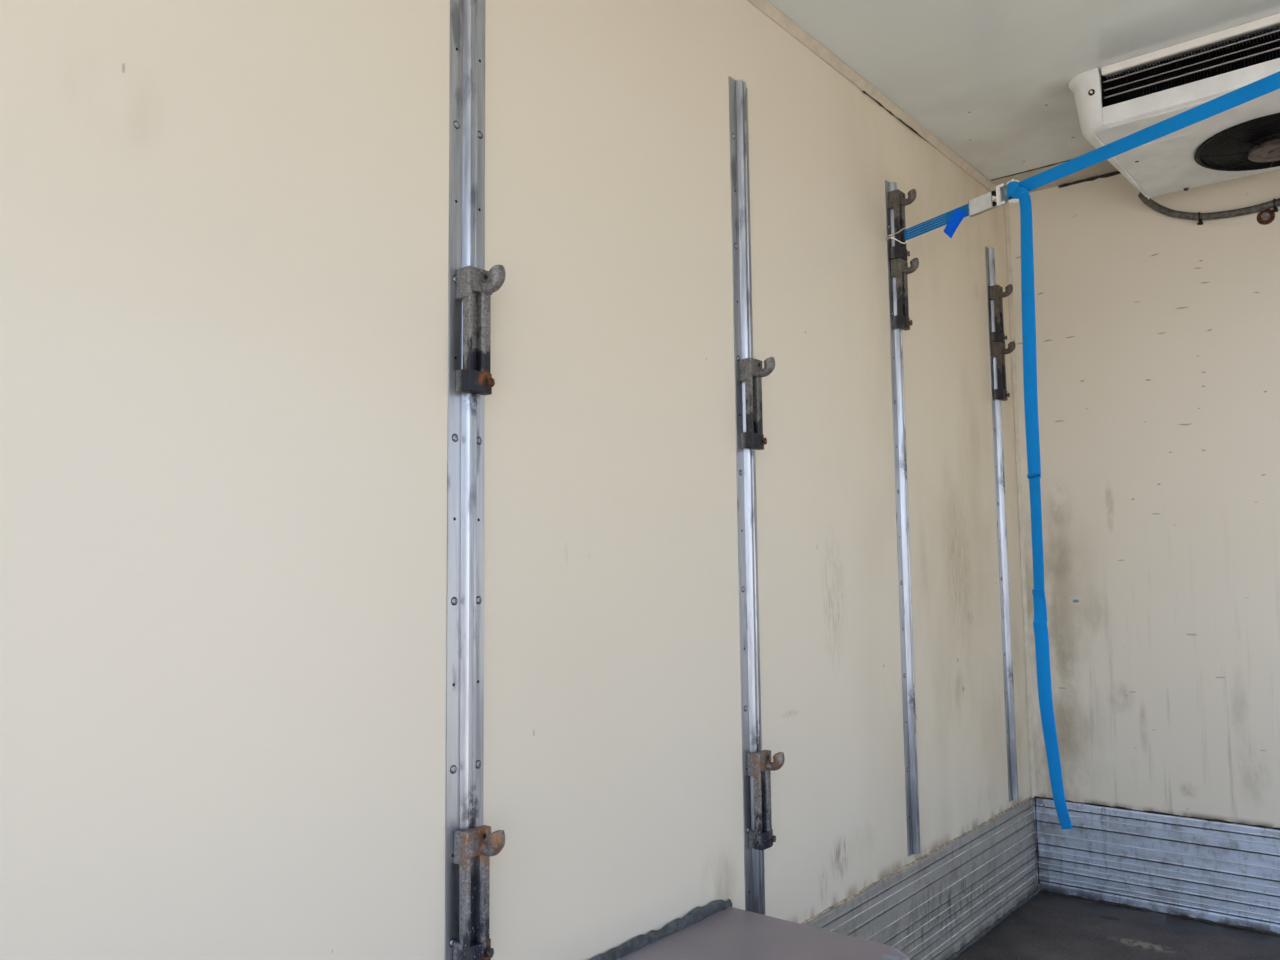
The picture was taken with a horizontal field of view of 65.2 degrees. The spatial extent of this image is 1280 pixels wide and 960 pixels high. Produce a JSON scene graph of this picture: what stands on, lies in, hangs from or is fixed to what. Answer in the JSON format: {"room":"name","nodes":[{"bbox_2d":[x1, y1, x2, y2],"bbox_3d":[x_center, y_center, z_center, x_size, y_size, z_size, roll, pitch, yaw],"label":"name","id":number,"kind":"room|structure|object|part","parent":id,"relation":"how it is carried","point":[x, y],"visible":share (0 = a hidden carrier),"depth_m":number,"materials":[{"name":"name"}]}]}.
{"room":"cargo space","nodes":[
{"label":"cargo space","id":0,"kind":"room"},
{"bbox_2d":[0,0,1030,959],"bbox_3d":[-0.027,0.053,1.739,0.080,2.360,3.980,-5,-7,39],"label":"wall","id":1,"kind":"structure","parent":0,"point":[224,224],"depth_m":1.39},
{"bbox_2d":[445,0,505,959],"bbox_3d":[-0.221,-0.019,1.392,0.065,1.685,0.066,-5,-7,39],"label":"wall rail","id":2,"kind":"object","parent":1,"relation":"attached to","point":[465,444],"depth_m":1.40,"materials":[{"name":"metal"}]},
{"bbox_3d":[-0.213,0.560,1.340,0.062,0.179,0.044,-5,-7,39],"label":"beam bracket","id":3,"kind":"part","parent":2,"relation":"part of","materials":[{"name":"grey metal"}]},
{"bbox_3d":[-0.222,-0.212,1.409,0.062,0.179,0.044,-5,-7,39],"label":"beam bracket","id":4,"kind":"part","parent":2,"relation":"part of","materials":[{"name":"grey metal"}]},
{"bbox_2d":[729,76,784,914],"bbox_3d":[0.234,0.026,1.948,0.065,1.685,0.066,-5,-7,39],"label":"wall rail","id":5,"kind":"object","parent":1,"relation":"attached to","point":[754,870],"depth_m":1.95,"materials":[{"name":"metal"}]},
{"bbox_3d":[0.233,-0.151,1.964,0.062,0.179,0.044,-5,-7,39],"label":"beam bracket","id":6,"kind":"part","parent":5,"relation":"part of","materials":[{"name":"grey metal"}]},
{"bbox_3d":[0.242,0.606,1.896,0.062,0.179,0.044,-5,-7,39],"label":"beam bracket","id":7,"kind":"part","parent":5,"relation":"part of","materials":[{"name":"grey metal"}]},
{"bbox_2d":[747,0,1001,199],"bbox_3d":[-0.028,-1.039,1.775,0.016,0.020,3.900,-5,-7,39],"label":"trim","id":8,"kind":"structure","parent":1,"relation":"attached to","point":[764,6],"depth_m":2.47,"materials":[{"name":"beige plastic"}]},
{"bbox_2d":[863,91,929,142],"bbox_3d":[0.684,-0.957,2.650,0.005,0.005,0.400,-5,-7,39],"label":"trim","id":9,"kind":"structure","parent":1,"relation":"attached to","point":[880,104],"depth_m":2.65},
{"bbox_2d":[885,180,920,855],"bbox_3d":[0.683,0.069,2.497,0.065,1.685,0.066,-5,-7,39],"label":"wall rail","id":10,"kind":"object","parent":1,"relation":"attached to","point":[896,344],"depth_m":2.51,"materials":[{"name":"metal"}]},
{"bbox_3d":[0.676,-0.654,2.561,0.062,0.179,0.044,-5,-7,39],"label":"beam bracket","id":11,"kind":"part","parent":10,"relation":"part of","materials":[{"name":"black metal"}]},
{"bbox_3d":[0.678,-0.475,2.545,0.062,0.179,0.044,-5,-7,39],"label":"beam bracket","id":12,"kind":"part","parent":10,"relation":"part of","materials":[{"name":"black metal"}]},
{"bbox_2d":[886,71,1279,828],"bbox_3d":[1.213,-0.046,1.528,0.054,1.428,2.238,2,-6,-30],"label":"strap","id":13,"kind":"object","parent":10,"relation":"attached to","point":[1015,191],"visible":1,"depth_m":2.14,"materials":[{"name":"fabric"}]},
{"bbox_3d":[0.788,-0.640,2.319,0.002,0.036,0.064,2,-6,-30],"label":"handle plate","id":14,"kind":"part","parent":13,"relation":"part of","materials":[{"name":"metal"}]},
{"bbox_3d":[0.809,-0.643,2.295,0.009,0.041,0.134,2,-6,-30],"label":"buckle frame","id":15,"kind":"part","parent":13,"relation":"part of","materials":[{"name":"metal"}]},
{"bbox_3d":[0.819,-0.646,2.267,0.009,0.049,0.022,2,-6,-30],"label":"handle","id":16,"kind":"part","parent":13,"relation":"part of","materials":[{"name":"metal"}]},
{"bbox_2d":[801,797,1030,924],"bbox_3d":[0.694,0.934,2.470,0.009,0.010,1.650,-5,-7,39],"label":"trim","id":17,"kind":"structure","parent":1,"relation":"attached to","point":[1026,799],"depth_m":2.40,"materials":[{"name":"silver metal"}]},
{"bbox_2d":[805,798,1037,959],"bbox_3d":[0.695,1.073,2.452,0.008,0.277,1.663,-5,-7,39],"label":"kick plate","id":18,"kind":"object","parent":1,"relation":"attached to","point":[933,907],"depth_m":2.58,"materials":[{"name":"metal"}]},
{"bbox_2d":[946,887,1040,959],"bbox_3d":[0.706,1.208,2.439,0.016,0.016,1.652,-5,-7,39],"label":"trim","id":19,"kind":"structure","parent":1,"relation":"attached to","point":[1019,904],"depth_m":2.77,"materials":[{"name":"grey metal"}]},
{"bbox_2d":[985,246,1018,801],"bbox_3d":[1.127,0.113,3.040,0.065,1.685,0.066,-5,-7,39],"label":"wall rail","id":20,"kind":"object","parent":1,"relation":"attached to","point":[989,252],"depth_m":3.06,"materials":[{"name":"metal"}]},
{"bbox_3d":[1.122,-0.515,3.095,0.062,0.179,0.044,-5,-7,39],"label":"beam bracket","id":21,"kind":"part","parent":20,"relation":"part of","materials":[{"name":"black metal"}]},
{"bbox_3d":[1.124,-0.337,3.079,0.062,0.179,0.044,-5,-7,39],"label":"beam bracket","id":22,"kind":"part","parent":20,"relation":"part of","materials":[{"name":"black metal"}]},
{"bbox_2d":[767,0,1279,180],"bbox_3d":[0.779,-1.156,1.124,2.100,0.080,3.900,-5,-7,39],"label":"ceiling","id":23,"kind":"structure","parent":0,"point":[989,79],"depth_m":2.34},
{"bbox_2d":[991,159,1071,180],"bbox_3d":[1.899,-1.006,2.488,2.060,0.005,0.005,-5,-7,39],"label":"trim","id":24,"kind":"structure","parent":23,"relation":"attached to","point":[1071,159],"depth_m":3.06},
{"bbox_2d":[1069,13,1279,199],"bbox_3d":[1.755,-0.933,2.303,1.314,0.178,0.616,-5,-7,39],"label":"refrigeration unit","id":25,"kind":"object","parent":23,"relation":"attached to","point":[1242,140],"visible":0.98,"depth_m":2.43,"materials":[{"name":"white plastic"}]},
{"bbox_3d":[1.764,-0.878,2.308,1.198,0.004,0.576,-5,-7,39],"label":"underside panel","id":26,"kind":"part","parent":25,"relation":"part of","materials":[{"name":"white plastic"}]},
{"bbox_2d":[952,891,1279,959],"bbox_3d":[0.805,1.115,0.921,2.100,0.080,3.900,-5,-7,39],"label":"floor","id":27,"kind":"structure","parent":0,"point":[1050,926],"depth_m":2.68,"materials":[{"name":"plastic"}]},
{"bbox_2d":[589,899,908,959],"bbox_3d":[-0.101,0.905,1.201,0.372,0.408,1.300,-5,-7,39],"label":"box","id":28,"kind":"object","parent":27,"relation":"on","point":[717,930],"visible":1,"depth_m":1.64,"materials":[{"name":"grey plastic"}]},
{"bbox_2d":[1009,169,1279,827],"bbox_3d":[2.050,0.102,2.559,2.100,2.360,0.080,-5,-7,39],"label":"wall","id":29,"kind":"structure","parent":0,"point":[1158,334],"depth_m":2.94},
{"bbox_2d":[1004,203,1035,797],"bbox_3d":[1.211,0.029,3.193,0.013,1.923,0.012,-5,-7,39],"label":"trim","id":30,"kind":"structure","parent":29,"relation":"attached to","point":[1006,206],"depth_m":3.18,"materials":[{"name":"beige plastic"}]},
{"bbox_2d":[1034,796,1039,883],"bbox_3d":[1.227,1.112,3.093,0.008,0.263,0.008,-5,-7,39],"label":"trim","id":31,"kind":"structure","parent":29,"relation":"attached to","point":[1034,796],"depth_m":3.09,"materials":[{"name":"silver metal"}]},
{"bbox_2d":[990,160,1117,192],"bbox_3d":[1.956,-1.000,2.558,2.068,0.004,0.178,-5,-7,39],"label":"trim","id":32,"kind":"structure","parent":29,"relation":"attached to","point":[1104,167],"depth_m":3.09,"materials":[{"name":"beige plastic"}]},
{"bbox_2d":[1058,171,1120,187],"bbox_3d":[2.070,-0.993,2.577,1.910,0.014,0.013,-5,-7,39],"label":"trim","id":33,"kind":"structure","parent":29,"relation":"attached to","point":[1116,172],"depth_m":3.11,"materials":[{"name":"black rubber"}]},
{"bbox_2d":[1032,798,1279,933],"bbox_3d":[2.034,1.057,2.439,2.099,0.277,0.008,-5,-7,39],"label":"kick plate","id":34,"kind":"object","parent":29,"relation":"attached to","point":[1224,873],"depth_m":2.87,"materials":[{"name":"metal"}]},
{"bbox_2d":[1036,796,1279,829],"bbox_3d":[2.037,0.917,2.452,2.090,0.009,0.009,-5,-7,39],"label":"trim","id":35,"kind":"structure","parent":29,"relation":"attached to","point":[1117,807],"depth_m":2.88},
{"bbox_2d":[1041,889,1279,936],"bbox_3d":[2.035,1.193,2.419,2.088,0.016,0.016,-5,-7,39],"label":"trim","id":36,"kind":"structure","parent":29,"relation":"attached to","point":[1042,890],"depth_m":2.84,"materials":[{"name":"grey metal"}]},
{"bbox_2d":[1138,192,1279,224],"bbox_3d":[2.135,-0.780,2.446,1.656,0.235,0.098,-5,-7,39],"label":"hose","id":37,"kind":"object","parent":29,"relation":"attached to","point":[1274,203],"visible":0.98,"depth_m":2.89,"materials":[{"name":"black plastic"}]},
{"bbox_2d":[1257,209,1274,224],"bbox_3d":[1.756,-0.740,2.808,0.044,0.044,0.012,-5,-7,39],"label":"bolt","id":38,"kind":"object","parent":29,"relation":"attached to","point":[1265,217],"visible":1,"depth_m":2.81,"materials":[{"name":"metal"}]}
]}

